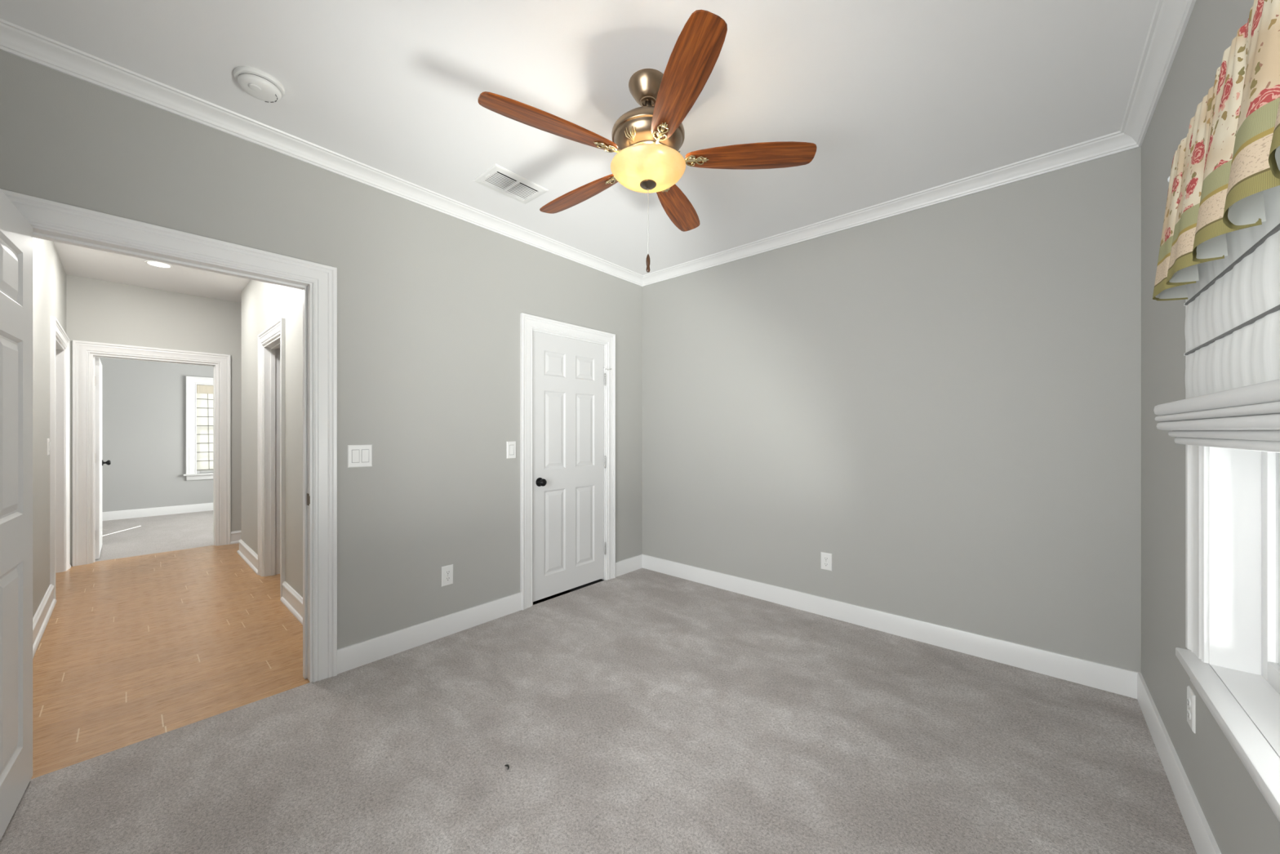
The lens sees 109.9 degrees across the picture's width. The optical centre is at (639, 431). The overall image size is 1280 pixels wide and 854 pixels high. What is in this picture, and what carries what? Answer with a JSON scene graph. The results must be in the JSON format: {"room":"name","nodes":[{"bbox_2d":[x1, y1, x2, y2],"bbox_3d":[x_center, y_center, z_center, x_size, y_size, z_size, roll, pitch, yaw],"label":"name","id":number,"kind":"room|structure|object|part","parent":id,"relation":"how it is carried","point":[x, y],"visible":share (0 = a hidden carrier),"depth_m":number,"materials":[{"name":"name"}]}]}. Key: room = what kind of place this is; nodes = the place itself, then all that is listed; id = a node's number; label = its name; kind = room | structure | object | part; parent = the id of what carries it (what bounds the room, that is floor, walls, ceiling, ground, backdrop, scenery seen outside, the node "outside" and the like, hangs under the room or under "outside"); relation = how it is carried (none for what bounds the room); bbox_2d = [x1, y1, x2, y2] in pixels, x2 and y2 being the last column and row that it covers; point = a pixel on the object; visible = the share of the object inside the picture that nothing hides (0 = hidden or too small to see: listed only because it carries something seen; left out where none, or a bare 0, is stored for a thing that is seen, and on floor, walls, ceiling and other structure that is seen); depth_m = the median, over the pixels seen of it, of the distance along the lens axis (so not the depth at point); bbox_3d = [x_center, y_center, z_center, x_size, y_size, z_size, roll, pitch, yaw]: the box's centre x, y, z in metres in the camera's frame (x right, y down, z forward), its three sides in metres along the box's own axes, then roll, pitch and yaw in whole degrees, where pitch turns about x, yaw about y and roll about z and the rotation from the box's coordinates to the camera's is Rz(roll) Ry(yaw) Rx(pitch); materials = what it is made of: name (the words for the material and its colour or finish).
{"room":"empty bedroom","nodes":[
{"label":"empty bedroom","id":0,"kind":"room"},
{"bbox_2d":[32,237,66,617],"bbox_3d":[-3.900,-0.140,2.840,3.910,2.800,0.120,0,0,41],"label":"wall","id":1,"kind":"structure","parent":0,"point":[49,275],"depth_m":3.02,"materials":[{"name":"paint"}]},
{"bbox_2d":[47,438,50,454],"bbox_3d":[-4.218,0.110,3.206,0.072,0.118,0.010,0,0,41],"label":"light switch","id":2,"kind":"object","parent":1,"relation":"attached to","point":[48,439],"visible":1,"depth_m":3.19,"materials":[{"name":"white plastic"}]},
{"bbox_2d":[32,564,71,658],"bbox_3d":[-3.851,1.192,2.897,3.910,0.136,0.030,0,0,41],"label":"baseboard","id":3,"kind":"structure","parent":1,"relation":"attached to","point":[42,615],"depth_m":2.87,"materials":[{"name":"white paint"}]},
{"bbox_2d":[49,315,70,599],"bbox_3d":[-4.833,0.207,3.658,1.230,2.106,0.172,0,0,41],"label":"door","id":4,"kind":"structure","parent":1,"relation":"in","point":[60,342],"depth_m":4.01,"materials":[{"name":"white paint"}]},
{"bbox_2d":[53,241,250,302],"bbox_3d":[-2.979,-1.485,3.891,3.910,0.060,2.675,0,0,41],"label":"ceiling","id":5,"kind":"structure","parent":0,"point":[76,260],"depth_m":4.18,"materials":[{"name":"paint"}]},
{"bbox_2d":[145,260,172,267],"bbox_3d":[-4.175,-1.450,3.899,0.164,0.009,0.164,0,0,41],"label":"recessed light","id":6,"kind":"object","parent":5,"relation":"in","point":[153,263],"visible":0.95,"depth_m":3.90,"materials":[{"name":"white plastic"}]},
{"bbox_2d":[66,274,241,566],"bbox_3d":[-4.652,-0.140,5.039,0.120,2.800,3.395,0,0,41],"label":"wall","id":7,"kind":"structure","parent":0,"point":[100,311],"depth_m":4.62,"materials":[{"name":"paint"}]},
{"bbox_2d":[71,339,231,566],"bbox_3d":[-5.298,0.204,4.923,0.991,2.111,1.100,0,0,41],"label":"door","id":8,"kind":"structure","parent":7,"relation":"in","point":[87,462],"depth_m":4.39,"materials":[{"name":"white paint"}]},
{"bbox_3d":[-5.860,0.345,4.935,0.066,0.066,0.063,0,0,41],"label":"knob","id":9,"kind":"part","parent":8,"relation":"part of","materials":[{"name":"black metal"}]},
{"bbox_2d":[230,530,241,544],"bbox_3d":[-4.066,1.192,5.595,0.030,0.136,1.545,0,0,41],"label":"baseboard","id":10,"kind":"structure","parent":7,"relation":"attached to","point":[236,535],"depth_m":5.05,"materials":[{"name":"white paint"}]},
{"bbox_2d":[99,357,213,511],"bbox_3d":[-6.768,-0.140,7.329,0.140,2.800,4.140,0,0,41],"label":"wall","id":11,"kind":"structure","parent":0,"point":[144,402],"depth_m":6.63,"materials":[{"name":"paint"}]},
{"bbox_2d":[102,502,213,520],"bbox_3d":[-6.710,1.198,7.278,0.014,0.123,3.900,0,0,41],"label":"baseboard","id":12,"kind":"structure","parent":11,"relation":"attached to","point":[140,513],"depth_m":6.69,"materials":[{"name":"white paint"}]},
{"bbox_2d":[182,376,213,480],"bbox_3d":[-6.717,-0.046,7.332,0.168,1.612,1.042,0,0,41],"label":"window","id":13,"kind":"structure","parent":11,"relation":"in","point":[192,473],"depth_m":6.98,"materials":[{"name":"white paint"}]},
{"bbox_3d":[-6.706,0.674,7.308,0.120,0.028,1.020,0,0,41],"label":"sill","id":14,"kind":"part","parent":13,"relation":"part of","materials":[{"name":"white paint"}]},
{"bbox_2d":[196,384,213,471],"bbox_3d":[-6.697,-0.054,7.332,0.030,1.348,0.768,0,0,41],"label":"window pane","id":15,"kind":"object","parent":13,"relation":"attached to","point":[204,393],"visible":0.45,"depth_m":7.11,"materials":[{"name":"clear glass"}]},
{"bbox_3d":[-6.864,0.005,7.146,0.004,1.210,0.020,0,0,41],"label":"lift cord","id":16,"kind":"part","parent":15,"relation":"part of","materials":[{"name":"white fabric"}]},
{"bbox_3d":[-6.732,0.299,7.364,0.032,0.722,0.776,0,0,41],"label":"sash","id":17,"kind":"part","parent":13,"relation":"part of","materials":[{"name":"white paint"}]},
{"bbox_2d":[241,279,302,597],"bbox_3d":[-2.849,-0.140,3.615,3.350,2.800,0.120,0,0,41],"label":"wall","id":18,"kind":"structure","parent":0,"point":[263,304],"depth_m":3.39,"materials":[{"name":"paint"}]},
{"bbox_2d":[236,538,302,625],"bbox_3d":[-2.898,1.192,3.581,3.380,0.136,0.065,0,0,41],"label":"baseboard","id":19,"kind":"structure","parent":18,"relation":"attached to","point":[291,598],"depth_m":3.28,"materials":[{"name":"white paint"}]},
{"bbox_2d":[257,317,285,597],"bbox_3d":[-2.741,0.207,3.965,0.910,2.106,0.842,0,0,41],"label":"door","id":20,"kind":"structure","parent":18,"relation":"in","point":[271,341],"depth_m":3.91,"materials":[{"name":"white paint"}]},
{"bbox_2d":[0,49,642,648],"bbox_3d":[-1.188,-0.140,2.877,0.120,2.800,3.770,0,0,41],"label":"wall","id":21,"kind":"structure","parent":0,"point":[430,302],"depth_m":2.53,"materials":[{"name":"grey paint"}]},
{"bbox_2d":[0,188,32,840],"bbox_3d":[-1.922,0.254,1.317,0.161,1.985,0.858,0,0,-44],"label":"door","id":22,"kind":"structure","parent":21,"relation":"in","point":[15,231],"depth_m":1.48,"materials":[{"name":"white paint"}]},
{"bbox_2d":[0,188,337,682],"bbox_3d":[-1.987,0.207,1.966,0.172,2.106,1.091,0,0,41],"label":"door frame","id":23,"kind":"structure","parent":21,"relation":"attached to","point":[51,220],"depth_m":2.26,"materials":[{"name":"white paint"}]},
{"bbox_3d":[-1.676,0.345,2.271,0.050,0.060,0.004,0,0,41],"label":"strike plate","id":24,"kind":"part","parent":23,"relation":"part of","materials":[{"name":"brown metal"}]},
{"bbox_2d":[347,444,372,467],"bbox_3d":[-1.505,0.133,2.417,0.010,0.120,0.117,0,0,41],"label":"light switch","id":25,"kind":"object","parent":21,"relation":"attached to","point":[358,455],"visible":1,"depth_m":2.41,"materials":[{"name":"white plastic"}]},
{"bbox_2d":[441,564,453,586],"bbox_3d":[-1.189,0.892,2.778,0.009,0.122,0.073,0,0,41],"label":"wall outlet","id":26,"kind":"object","parent":21,"relation":"attached to","point":[446,571],"visible":1,"depth_m":2.77,"materials":[{"name":"white plastic"}]},
{"bbox_2d":[444,569,450,574],"bbox_3d":[-1.187,0.873,2.776,0.003,0.028,0.034,0,0,41],"label":"receptacle","id":27,"kind":"object","parent":26,"relation":"attached to","point":[446,571],"depth_m":2.77,"materials":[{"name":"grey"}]},
{"bbox_2d":[444,576,450,581],"bbox_3d":[-1.187,0.911,2.776,0.003,0.028,0.034,0,0,41],"label":"receptacle","id":28,"kind":"object","parent":26,"relation":"attached to","point":[446,578],"depth_m":2.77,"materials":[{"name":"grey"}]},
{"bbox_2d":[337,554,642,674],"bbox_3d":[-1.138,1.198,2.833,0.014,0.123,3.530,0,0,41],"label":"baseboard","id":29,"kind":"structure","parent":21,"relation":"attached to","point":[357,655],"depth_m":2.69,"materials":[{"name":"white paint"}]},
{"bbox_2d":[506,441,515,458],"bbox_3d":[-0.891,0.129,3.118,0.010,0.118,0.072,0,0,41],"label":"light switch","id":30,"kind":"object","parent":21,"relation":"attached to","point":[511,446],"visible":1,"depth_m":3.11,"materials":[{"name":"white plastic"}]},
{"bbox_2d":[520,312,615,610],"bbox_3d":[-0.563,0.212,3.551,0.174,2.095,0.937,0,0,41],"label":"door","id":31,"kind":"structure","parent":21,"relation":"in","point":[567,371],"depth_m":3.50,"materials":[{"name":"white paint"}]},
{"bbox_3d":[-0.718,0.374,3.290,0.063,0.066,0.066,0,0,41],"label":"knob","id":32,"kind":"part","parent":31,"relation":"part of","materials":[{"name":"black metal"}]},
{"bbox_2d":[0,0,1157,275],"bbox_3d":[0.026,-1.450,1.812,3.111,0.080,3.530,0,0,41],"label":"ceiling","id":33,"kind":"structure","parent":0,"point":[895,99],"depth_m":1.81,"materials":[{"name":"paint"}]},
{"bbox_2d":[233,66,284,102],"bbox_3d":[-1.532,-1.384,1.810,0.157,0.053,0.157,0,0,41],"label":"smoke detector","id":34,"kind":"object","parent":33,"relation":"attached to","point":[260,85],"visible":1,"depth_m":1.78,"materials":[{"name":"white plastic"}]},
{"bbox_2d":[472,164,548,204],"bbox_3d":[-0.736,-1.403,2.574,0.236,0.014,0.344,0,0,41],"label":"ceiling vent","id":35,"kind":"object","parent":33,"relation":"in","point":[497,178],"visible":1,"depth_m":2.55,"materials":[{"name":"white plastic"}]},
{"bbox_2d":[477,9,817,272],"bbox_3d":[-0.008,-1.028,1.854,1.220,0.765,1.270,0,0,41],"label":"ceiling fan","id":36,"kind":"object","parent":33,"relation":"hanging from","point":[647,140],"visible":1,"depth_m":1.72,"materials":[{"name":"brown metal"}]},
{"bbox_3d":[-0.311,-1.097,1.609,0.511,0.006,0.132,0,11,-32],"label":"fan blade","id":37,"kind":"part","parent":36,"relation":"part of","materials":[{"name":"brown wood"}]},
{"bbox_3d":[-0.277,-1.097,2.084,0.511,0.006,0.132,0,11,40],"label":"fan blade","id":38,"kind":"part","parent":36,"relation":"part of","materials":[{"name":"brown wood"}]},
{"bbox_3d":[0.033,-0.851,1.823,0.003,0.267,0.004,0,0,41],"label":"pull chain","id":39,"kind":"part","parent":36,"relation":"part of","materials":[{"name":"silver metal"}]},
{"bbox_3d":[0.033,-0.682,1.823,0.017,0.075,0.017,0,0,41],"label":"pull knob","id":40,"kind":"part","parent":36,"relation":"part of","materials":[{"name":"brown wood"}]},
{"bbox_3d":[0.185,-1.097,2.199,0.132,0.006,0.511,-12,-5,22],"label":"fan blade","id":41,"kind":"part","parent":36,"relation":"part of","materials":[{"name":"brown wood"}]},
{"bbox_3d":[0.131,-1.097,1.430,0.132,0.006,0.511,12,-3,-14],"label":"fan blade","id":42,"kind":"part","parent":36,"relation":"part of","materials":[{"name":"brown wood"}]},
{"bbox_3d":[0.437,-1.097,1.795,0.511,0.006,0.132,0,-11,4],"label":"fan blade","id":43,"kind":"part","parent":36,"relation":"part of","materials":[{"name":"brown wood"}]},
{"bbox_2d":[0,510,1196,853],"bbox_3d":[-2.807,1.290,3.966,10.250,0.060,4.265,0,0,41],"label":"floor","id":44,"kind":"structure","parent":0,"point":[642,710],"depth_m":1.86,"materials":[{"name":"grey carpet"}]},
{"bbox_2d":[642,146,1141,672],"bbox_3d":[1.289,-0.140,3.132,3.270,2.800,0.120,0,0,41],"label":"wall","id":45,"kind":"structure","parent":0,"point":[941,402],"depth_m":2.67,"materials":[{"name":"grey paint"}]},
{"bbox_2d":[0,0,1195,286],"bbox_3d":[0.026,-1.375,1.812,3.110,0.070,3.530,0,0,41],"label":"crown molding","id":46,"kind":"structure","parent":45,"relation":"attached to","point":[1170,20],"depth_m":2.18,"materials":[{"name":"white paint"}]},
{"bbox_2d":[821,551,831,570],"bbox_3d":[1.270,0.888,3.063,0.073,0.116,0.009,0,0,41],"label":"wall outlet","id":47,"kind":"object","parent":45,"relation":"attached to","point":[826,558],"visible":1,"depth_m":3.06,"materials":[{"name":"white plastic"}]},
{"bbox_2d":[642,554,1138,698],"bbox_3d":[1.185,1.198,3.134,3.110,0.123,0.014,0,0,41],"label":"baseboard","id":48,"kind":"structure","parent":45,"relation":"attached to","point":[1113,679],"depth_m":2.66,"materials":[{"name":"white paint"}]},
{"bbox_2d":[1141,0,1279,853],"bbox_3d":[1.216,-0.140,0.690,0.160,2.800,3.650,0,0,41],"label":"wall","id":49,"kind":"structure","parent":0,"point":[1239,818],"depth_m":1.61,"materials":[{"name":"grey paint"}]},
{"bbox_2d":[1137,672,1221,853],"bbox_3d":[1.190,1.198,0.792,0.014,0.123,3.530,0,0,41],"label":"baseboard","id":50,"kind":"structure","parent":49,"relation":"attached to","point":[1203,840],"depth_m":1.53,"materials":[{"name":"white paint"}]},
{"bbox_2d":[1186,685,1195,733],"bbox_3d":[1.756,0.885,1.433,0.009,0.118,0.073,0,0,41],"label":"wall outlet","id":51,"kind":"object","parent":49,"relation":"attached to","point":[1191,697],"visible":1,"depth_m":1.42,"materials":[{"name":"white plastic"}]},
{"bbox_2d":[1186,697,1191,706],"bbox_3d":[1.754,0.866,1.435,0.003,0.028,0.034,0,0,41],"label":"receptacle","id":52,"kind":"object","parent":51,"relation":"attached to","point":[1188,699],"depth_m":1.43,"materials":[{"name":"grey"}]},
{"bbox_2d":[1186,709,1191,719],"bbox_3d":[1.754,0.904,1.435,0.003,0.028,0.034,0,0,41],"label":"receptacle","id":53,"kind":"object","parent":51,"relation":"attached to","point":[1188,711],"depth_m":1.43,"materials":[{"name":"grey"}]},
{"bbox_2d":[1175,299,1279,822],"bbox_3d":[1.245,-0.032,0.764,0.206,1.600,1.540,0,0,41],"label":"window","id":54,"kind":"structure","parent":49,"relation":"in","point":[1232,660],"depth_m":1.25,"materials":[{"name":"white paint"}]},
{"bbox_3d":[1.205,-0.082,0.818,0.026,1.500,1.512,0,0,41],"label":"casing","id":55,"kind":"part","parent":54,"relation":"part of","materials":[{"name":"white paint"}]},
{"bbox_2d":[1153,185,1279,453],"bbox_3d":[1.116,-0.334,0.798,0.082,0.743,1.471,0,0,41],"label":"roman shade","id":56,"kind":"object","parent":54,"relation":"attached to","point":[1232,326],"visible":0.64,"depth_m":0.95,"materials":[{"name":"white fabric"}]},
{"bbox_3d":[1.220,0.682,0.771,0.158,0.028,1.518,0,0,41],"label":"sill","id":57,"kind":"part","parent":54,"relation":"part of","materials":[{"name":"white paint"}]},
{"bbox_3d":[1.293,0.310,0.741,0.032,0.716,1.274,0,0,41],"label":"sash","id":58,"kind":"part","parent":54,"relation":"part of","materials":[{"name":"white paint"}]},
{"bbox_3d":[1.293,0.302,0.741,0.004,0.630,1.198,0,0,41],"label":"pane","id":59,"kind":"part","parent":54,"relation":"part of","materials":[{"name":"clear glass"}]},
{"bbox_3d":[1.092,-0.755,0.729,0.079,0.028,1.601,0,0,41],"label":"curtain rod","id":60,"kind":"object","parent":49,"relation":"attached to","visible":0},
{"bbox_2d":[1152,0,1279,300],"bbox_3d":[1.075,-0.583,0.756,0.134,0.395,1.545,0,0,41],"label":"window valance","id":61,"kind":"object","parent":60,"relation":"hanging from","point":[1229,153],"visible":1,"depth_m":0.88,"materials":[{"name":"fabric"}]}
]}

